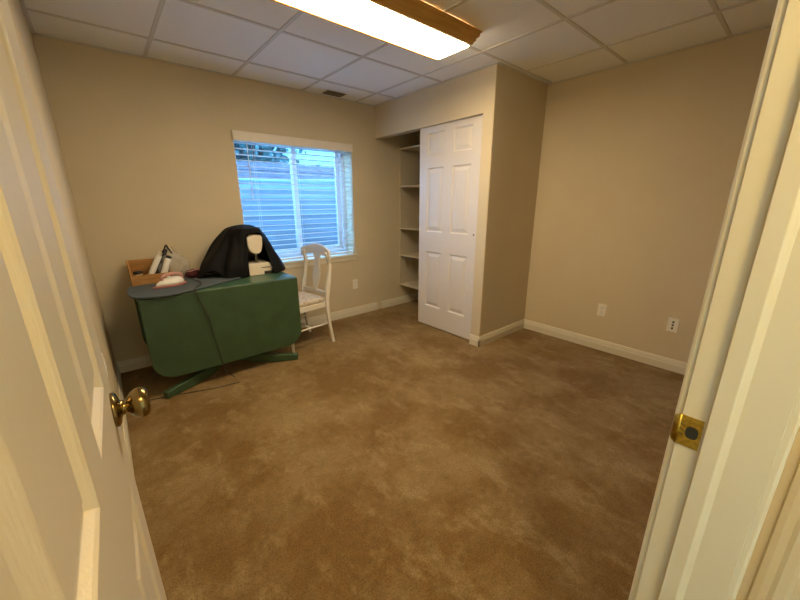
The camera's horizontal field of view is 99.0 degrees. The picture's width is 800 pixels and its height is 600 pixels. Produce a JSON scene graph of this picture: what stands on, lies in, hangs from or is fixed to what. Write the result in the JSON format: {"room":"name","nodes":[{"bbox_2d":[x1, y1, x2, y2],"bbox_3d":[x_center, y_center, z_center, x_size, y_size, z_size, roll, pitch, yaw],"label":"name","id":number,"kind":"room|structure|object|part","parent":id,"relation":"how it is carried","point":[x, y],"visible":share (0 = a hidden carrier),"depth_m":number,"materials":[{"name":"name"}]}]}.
{"room":"sewing room","nodes":[
{"label":"sewing room","id":0,"kind":"room"},
{"bbox_2d":[7,0,123,435],"bbox_3d":[-1.285,-0.166,1.227,0.120,2.460,3.382,-13,21,-38],"label":"wall","id":1,"kind":"structure","parent":0,"point":[25,39],"depth_m":1.88,"materials":[{"name":"beige paint"}]},
{"bbox_2d":[101,353,107,375],"bbox_3d":[-1.483,0.329,1.717,0.009,0.116,0.072,-13,21,-38],"label":"wall outlet","id":2,"kind":"object","parent":1,"relation":"attached to","point":[101,353],"visible":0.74,"depth_m":1.71,"materials":[{"name":"plastic"}]},
{"bbox_2d":[116,363,134,477],"bbox_3d":[-1.269,0.895,1.624,0.014,0.100,3.230,-13,21,-38],"label":"baseboard","id":3,"kind":"structure","parent":1,"relation":"attached to","point":[121,395],"depth_m":2.06,"materials":[{"name":"white paint"}]},
{"bbox_2d":[32,34,419,361],"bbox_3d":[-1.087,-0.872,3.687,3.739,2.460,0.260,-13,21,-38],"label":"wall","id":4,"kind":"structure","parent":0,"point":[147,145],"depth_m":2.81,"materials":[{"name":"beige paint"}]},
{"bbox_2d":[116,302,377,372],"bbox_3d":[-1.312,0.318,3.638,2.663,0.100,0.014,-13,21,-38],"label":"baseboard","id":5,"kind":"structure","parent":4,"relation":"attached to","point":[143,361],"depth_m":3.92,"materials":[{"name":"white paint"}]},
{"bbox_2d":[233,140,357,268],"bbox_3d":[-1.071,-1.006,3.624,1.290,1.272,0.247,-13,21,-38],"label":"window","id":6,"kind":"structure","parent":4,"relation":"in","point":[339,199],"depth_m":3.83,"materials":[{"name":"plastic"}]},
{"bbox_3d":[-1.333,-1.017,3.508,0.625,1.135,0.022,-13,21,-38],"label":"sash","id":7,"kind":"part","parent":6,"relation":"part of","materials":[{"name":"glass"}]},
{"bbox_2d":[231,130,352,260],"bbox_3d":[-1.018,-1.030,3.549,1.234,1.191,0.097,-13,21,-38],"label":"window blind","id":8,"kind":"object","parent":6,"relation":"attached to","point":[238,135],"visible":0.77,"depth_m":3.43,"materials":[{"name":"white plastic"}]},
{"bbox_3d":[-1.363,-0.937,3.299,0.002,1.120,0.055,-13,21,-38],"label":"ladder cord","id":9,"kind":"part","parent":8,"relation":"part of","materials":[{"name":"white fabric"}]},
{"bbox_3d":[-1.043,-1.013,3.560,0.002,1.120,0.055,-13,21,-38],"label":"ladder cord","id":10,"kind":"part","parent":8,"relation":"part of","materials":[{"name":"white fabric"}]},
{"bbox_3d":[-1.028,-0.472,3.727,1.201,0.020,0.048,-13,21,-38],"label":"rail","id":11,"kind":"part","parent":8,"relation":"part of","materials":[{"name":"white plastic"}]},
{"bbox_3d":[-0.708,-1.093,3.834,0.002,1.120,0.055,-13,21,-38],"label":"ladder cord","id":12,"kind":"part","parent":8,"relation":"part of","materials":[{"name":"white fabric"}]},
{"bbox_3d":[-1.130,-1.058,3.685,1.225,1.205,0.060,-13,21,-38],"label":"frame","id":13,"kind":"part","parent":6,"relation":"part of","materials":[{"name":"plastic"}]},
{"bbox_3d":[-0.929,-1.121,3.865,0.582,1.135,0.022,-13,21,-38],"label":"sash","id":14,"kind":"part","parent":6,"relation":"part of","materials":[{"name":"glass"}]},
{"bbox_3d":[-1.050,-0.444,3.762,1.290,0.020,0.187,-13,21,-38],"label":"sill","id":15,"kind":"part","parent":6,"relation":"part of","materials":[{"name":"white paint"}]},
{"bbox_2d":[352,279,357,288],"bbox_3d":[-0.547,-0.195,4.173,0.072,0.116,0.009,-13,21,-38],"label":"wall outlet","id":16,"kind":"object","parent":4,"relation":"attached to","point":[355,281],"visible":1,"depth_m":4.17,"materials":[{"name":"plastic"}]},
{"bbox_2d":[381,293,417,308],"bbox_3d":[0.044,-0.005,4.746,0.769,0.100,0.014,-13,21,-38],"label":"baseboard","id":17,"kind":"structure","parent":4,"relation":"attached to","point":[407,298],"depth_m":4.69,"materials":[{"name":"white paint"}]},
{"bbox_2d":[399,145,419,289],"bbox_3d":[0.617,-0.932,4.034,0.448,1.728,1.415,-13,21,-38],"label":"shelf unit","id":18,"kind":"object","parent":4,"relation":"attached to","point":[409,157],"visible":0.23,"depth_m":4.47,"materials":[{"name":"paint"}]},
{"bbox_3d":[0.617,-0.827,4.064,0.448,0.018,1.414,-13,21,-38],"label":"shelf","id":19,"kind":"part","parent":18,"relation":"part of","materials":[{"name":"paint"}]},
{"bbox_3d":[0.619,-0.493,4.159,0.448,0.018,1.414,-13,21,-38],"label":"shelf","id":20,"kind":"part","parent":18,"relation":"part of","materials":[{"name":"paint"}]},
{"bbox_3d":[0.620,-0.111,4.269,0.448,0.018,1.414,-13,21,-38],"label":"shelf","id":21,"kind":"part","parent":18,"relation":"part of","materials":[{"name":"paint"}]},
{"bbox_3d":[0.614,-1.740,3.802,0.448,0.018,1.414,-13,21,-38],"label":"shelf","id":22,"kind":"part","parent":18,"relation":"part of","materials":[{"name":"paint"}]},
{"bbox_3d":[0.616,-1.320,3.922,0.448,0.018,1.414,-13,21,-38],"label":"shelf","id":23,"kind":"part","parent":18,"relation":"part of","materials":[{"name":"paint"}]},
{"bbox_2d":[19,0,777,106],"bbox_3d":[0.169,-1.467,1.269,4.619,0.053,5.266,-13,21,-38],"label":"ceiling","id":24,"kind":"structure","parent":0,"point":[548,42],"depth_m":2.23,"materials":[{"name":"tile"}]},
{"bbox_2d":[323,90,345,96],"bbox_3d":[-0.652,-2.041,3.385,0.210,0.008,0.120,-13,21,-38],"label":"ceiling vent","id":25,"kind":"object","parent":24,"relation":"in","point":[328,92],"visible":1,"depth_m":3.37,"materials":[{"name":"metal"}]},
{"bbox_2d":[271,0,482,59],"bbox_3d":[-0.118,-1.556,1.852,1.412,0.101,0.320,-13,21,-38],"label":"ceiling light","id":26,"kind":"object","parent":24,"relation":"attached to","point":[415,26],"visible":1,"depth_m":1.88,"materials":[{"name":"white plastic"}]},
{"bbox_2d":[121,300,683,599],"bbox_3d":[0.260,0.907,1.850,4.619,0.060,5.016,-13,21,-38],"label":"floor","id":27,"kind":"structure","parent":0,"point":[399,456],"depth_m":1.81,"materials":[{"name":"brown carpet"}]},
{"bbox_2d":[150,382,238,399],"bbox_3d":[-1.567,0.685,2.527,0.693,0.006,0.026,-7,17,-23],"label":"cord","id":28,"kind":"object","parent":27,"relation":"on","point":[236,382],"visible":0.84,"depth_m":2.55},
{"bbox_2d":[130,268,300,397],"bbox_3d":[-1.502,0.193,2.912,1.107,0.737,0.698,-13,21,-38],"label":"table","id":29,"kind":"object","parent":27,"relation":"on","point":[251,317],"visible":0.9,"depth_m":2.63,"materials":[{"name":"green paint"}]},
{"bbox_2d":[126,258,173,286],"bbox_3d":[-1.970,-0.223,2.700,0.270,0.182,0.210,-13,21,-38],"label":"wooden box","id":30,"kind":"object","parent":29,"relation":"on","point":[144,265],"visible":0.52,"depth_m":2.67,"materials":[{"name":"brown wood"}]},
{"bbox_2d":[133,271,142,275],"bbox_3d":[-2.004,-0.169,2.624,0.062,0.104,0.062,-13,21,-38],"label":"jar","id":31,"kind":"object","parent":30,"relation":"in","point":[136,273],"visible":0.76,"depth_m":2.60,"materials":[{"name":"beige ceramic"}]},
{"bbox_2d":[148,251,162,273],"bbox_3d":[-1.907,-0.274,2.659,0.042,0.202,0.131,15,22,42],"label":"tube","id":32,"kind":"object","parent":30,"relation":"in","point":[158,256],"visible":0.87,"depth_m":2.65,"materials":[{"name":"plastic"}]},
{"bbox_2d":[155,249,167,273],"bbox_3d":[-1.894,-0.291,2.707,0.034,0.222,0.125,15,22,42],"label":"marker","id":33,"kind":"object","parent":30,"relation":"in","point":[164,254],"visible":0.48,"depth_m":2.70,"materials":[{"name":"plastic"}]},
{"bbox_2d":[161,256,170,272],"bbox_3d":[-1.850,-0.262,2.698,0.103,0.175,0.046,-13,21,-38],"label":"bottle","id":34,"kind":"object","parent":30,"relation":"in","point":[167,261],"visible":0.89,"depth_m":2.68,"materials":[{"name":"plastic"}]},
{"bbox_3d":[-1.839,-0.307,2.766,0.238,0.291,0.145,-13,21,-38],"label":"plastic bag","id":35,"kind":"object","parent":30,"relation":"in","visible":0},
{"bbox_2d":[162,244,171,253],"bbox_3d":[-1.810,-0.393,2.647,0.071,0.075,0.026,-13,21,-38],"label":"ribbon","id":36,"kind":"object","parent":35,"relation":"attached to","point":[165,246],"visible":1,"depth_m":2.64,"materials":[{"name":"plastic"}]},
{"bbox_2d":[127,275,240,298],"bbox_3d":[-1.571,-0.119,2.632,0.841,0.017,0.494,-13,21,-38],"label":"ironing board","id":37,"kind":"object","parent":29,"relation":"on","point":[146,291],"visible":0.71,"depth_m":2.48,"materials":[{"name":"gray fabric"},{"name":"metal"}]},
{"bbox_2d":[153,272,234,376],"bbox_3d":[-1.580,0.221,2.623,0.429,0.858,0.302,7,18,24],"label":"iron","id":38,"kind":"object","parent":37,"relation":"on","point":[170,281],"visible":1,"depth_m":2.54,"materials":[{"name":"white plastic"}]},
{"bbox_3d":[-1.717,-0.173,2.567,0.028,0.068,0.169,7,18,24],"label":"handle","id":39,"kind":"part","parent":38,"relation":"part of","materials":[{"name":"plastic"}]},
{"bbox_3d":[-1.504,0.222,2.705,0.187,0.810,0.338,-13,21,-38],"label":"power cord","id":40,"kind":"part","parent":38,"relation":"part of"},
{"bbox_2d":[182,268,199,277],"bbox_3d":[-1.758,-0.230,2.905,0.164,0.079,0.118,-13,21,-38],"label":"pouch","id":41,"kind":"object","parent":29,"relation":"on","point":[192,273],"visible":0.73,"depth_m":2.86,"materials":[{"name":"red fabric"}]},
{"bbox_2d":[245,233,271,275],"bbox_3d":[-1.349,-0.431,3.100,0.206,0.358,0.372,-13,21,-38],"label":"sewing machine","id":42,"kind":"object","parent":29,"relation":"on","point":[257,266],"visible":0.67,"depth_m":2.97,"materials":[{"name":"beige plastic"}]},
{"bbox_2d":[197,224,284,277],"bbox_3d":[-1.413,-0.450,3.022,0.452,0.422,0.755,15,22,43],"label":"cloth","id":43,"kind":"object","parent":42,"relation":"on","point":[227,256],"visible":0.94,"depth_m":2.84,"materials":[{"name":"black fabric"}]},
{"bbox_2d":[291,243,334,352],"bbox_3d":[-0.968,-0.037,3.304,0.476,0.969,0.492,14,21,40],"label":"dining chair","id":44,"kind":"object","parent":27,"relation":"on","point":[307,301],"visible":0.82,"depth_m":3.33,"materials":[{"name":"white paint"}]},
{"bbox_3d":[-0.986,-0.082,3.576,0.046,0.904,0.094,14,21,40],"label":"post","id":45,"kind":"part","parent":44,"relation":"part of","materials":[{"name":"white paint"}]},
{"bbox_3d":[-0.998,-0.003,3.280,0.390,0.052,0.403,14,21,40],"label":"seat","id":46,"kind":"part","parent":44,"relation":"part of","materials":[{"name":"fabric"}]},
{"bbox_3d":[-0.988,0.044,3.304,0.402,0.050,0.412,14,21,40],"label":"seat rail","id":47,"kind":"part","parent":44,"relation":"part of","materials":[{"name":"white paint"}]},
{"bbox_3d":[-0.849,-0.097,3.427,0.410,0.036,0.033,14,21,40],"label":"rail","id":48,"kind":"part","parent":44,"relation":"part of","materials":[{"name":"white paint"}]},
{"bbox_3d":[-0.823,-0.484,3.349,0.476,0.135,0.049,14,21,40],"label":"crest rail","id":49,"kind":"part","parent":44,"relation":"part of","materials":[{"name":"white paint"}]},
{"bbox_3d":[-0.694,-0.011,3.326,0.046,0.904,0.094,14,21,40],"label":"post","id":50,"kind":"part","parent":44,"relation":"part of","materials":[{"name":"white paint"}]},
{"bbox_2d":[374,64,547,336],"bbox_3d":[0.545,-0.946,3.831,0.806,2.410,1.613,-13,21,-38],"label":"wall","id":51,"kind":"structure","parent":0,"point":[512,104],"depth_m":3.15,"materials":[{"name":"beige paint"}]},
{"bbox_2d":[469,334,480,346],"bbox_3d":[0.730,0.396,3.337,0.014,0.100,0.120,-13,21,-38],"label":"baseboard","id":52,"kind":"structure","parent":51,"relation":"attached to","point":[473,340],"depth_m":3.34,"materials":[{"name":"white paint"}]},
{"bbox_2d":[478,319,523,346],"bbox_3d":[1.066,0.336,3.544,0.805,0.100,0.014,-13,21,-38],"label":"baseboard","id":53,"kind":"structure","parent":51,"relation":"attached to","point":[497,334],"depth_m":3.52,"materials":[{"name":"white paint"}]},
{"bbox_3d":[0.242,-1.764,3.405,0.066,0.010,1.505,-13,21,-38],"label":"door track","id":54,"kind":"object","parent":51,"relation":"attached to","visible":0},
{"bbox_2d":[418,114,482,339],"bbox_3d":[0.471,-0.680,3.434,0.038,2.090,0.775,-13,21,-38],"label":"door","id":55,"kind":"structure","parent":54,"relation":"hanging from","point":[450,152],"depth_m":3.39,"materials":[{"name":"white paint"}]},
{"bbox_2d":[524,27,770,362],"bbox_3d":[1.984,-0.658,2.898,0.120,2.460,4.966,-13,21,-38],"label":"wall","id":56,"kind":"structure","parent":0,"point":[639,160],"depth_m":2.80,"materials":[{"name":"beige paint"}]},
{"bbox_2d":[597,303,606,316],"bbox_3d":[1.866,0.093,3.158,0.009,0.116,0.072,-13,21,-38],"label":"wall outlet","id":57,"kind":"object","parent":56,"relation":"attached to","point":[601,311],"visible":1,"depth_m":3.15,"materials":[{"name":"plastic"}]},
{"bbox_2d":[524,319,686,374],"bbox_3d":[1.947,0.443,3.157,0.014,0.100,1.768,-13,21,-38],"label":"baseboard","id":58,"kind":"structure","parent":56,"relation":"attached to","point":[662,362],"depth_m":3.15,"materials":[{"name":"white paint"}]},
{"bbox_2d":[666,317,679,332],"bbox_3d":[2.208,0.204,2.767,0.014,0.116,0.072,-13,21,-38],"label":"jack plate","id":59,"kind":"object","parent":56,"relation":"attached to","point":[672,325],"visible":1,"depth_m":2.77,"materials":[{"name":"plastic"}]},
{"bbox_2d":[735,426,799,599],"bbox_3d":[1.374,0.119,0.194,0.100,2.460,1.470,-13,21,-38],"label":"wall","id":60,"kind":"structure","parent":0,"point":[792,461],"depth_m":0.82,"materials":[{"name":"beige paint"}]},
{"bbox_2d":[746,459,799,599],"bbox_3d":[0.909,0.120,0.669,0.017,2.100,0.060,-13,21,-38],"label":"door frame","id":61,"kind":"structure","parent":60,"relation":"attached to","point":[778,571],"depth_m":0.81,"materials":[{"name":"beige paint"}]},
{"bbox_3d":[1.188,-0.123,1.041,3.639,2.460,0.114,-13,21,-38],"label":"wall","id":62,"kind":"structure","parent":0,"visible":0},
{"bbox_2d":[0,0,166,599],"bbox_3d":[-0.344,0.227,0.398,0.114,2.030,0.773,-13,20,-37],"label":"door","id":63,"kind":"structure","parent":62,"relation":"in","point":[73,525],"depth_m":0.32,"materials":[{"name":"beige paint"}]},
{"bbox_3d":[-0.522,0.204,0.665,0.056,0.067,0.067,-13,20,-37],"label":"knob","id":64,"kind":"part","parent":63,"relation":"part of","materials":[{"name":"gold metal"}]},
{"bbox_2d":[628,0,799,599],"bbox_3d":[0.232,0.227,0.295,0.888,2.105,0.142,-13,21,-38],"label":"door frame","id":65,"kind":"structure","parent":62,"relation":"attached to","point":[711,503],"depth_m":0.52,"materials":[{"name":"white paint"}]},
{"bbox_2d":[670,414,704,450],"bbox_3d":[0.494,0.225,0.590,0.009,0.057,0.040,-13,21,-38],"label":"strike plate","id":66,"kind":"object","parent":65,"relation":"attached to","point":[686,431],"visible":1,"depth_m":0.59,"materials":[{"name":"gold metal"}]},
{"bbox_3d":[0.590,0.165,0.506,0.057,2.105,0.014,-13,21,-38],"label":"casing","id":67,"kind":"part","parent":65,"relation":"part of","materials":[{"name":"white paint"}]},
{"label":"outside","id":68,"kind":"structure","parent":0,"visible":0},
{"bbox_3d":[-5.127,-2.438,7.773,15.000,0.050,9.134,-13,21,-38],"label":"lawn","id":69,"kind":"structure","parent":68,"visible":0},
{"bbox_2d":[234,141,320,166],"bbox_3d":[-3.713,-3.100,7.260,3.894,3.673,3.030,-13,21,-38],"label":"tree","id":70,"kind":"object","parent":69,"relation":"on","point":[236,145],"visible":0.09,"depth_m":7.02,"materials":[{"name":"green plant"}]},
{"bbox_2d":[236,161,334,178],"bbox_3d":[-2.689,-1.850,4.961,7.800,0.350,0.140,-13,21,-38],"label":"fence","id":71,"kind":"object","parent":69,"relation":"on","point":[241,163],"visible":0.02,"depth_m":5.51,"materials":[{"name":"wood"}]},
{"bbox_2d":[272,146,333,167],"bbox_3d":[-2.821,-6.045,12.979,6.700,4.000,3.800,-13,21,-38],"label":"sky","id":72,"kind":"structure","parent":69,"relation":"on","point":[275,148],"depth_m":11.30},
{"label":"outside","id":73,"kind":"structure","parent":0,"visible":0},
{"bbox_3d":[-1.604,0.119,4.609,3.100,0.050,1.330,-13,21,-38],"label":"gravel","id":74,"kind":"object","parent":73,"visible":0},
{"bbox_2d":[239,178,337,250],"bbox_3d":[-1.515,-0.673,4.269,2.440,1.661,1.061,-13,21,-38],"label":"window well","id":75,"kind":"object","parent":74,"relation":"on","point":[284,207],"visible":0.13,"depth_m":4.73,"materials":[{"name":"metal"}]}
]}

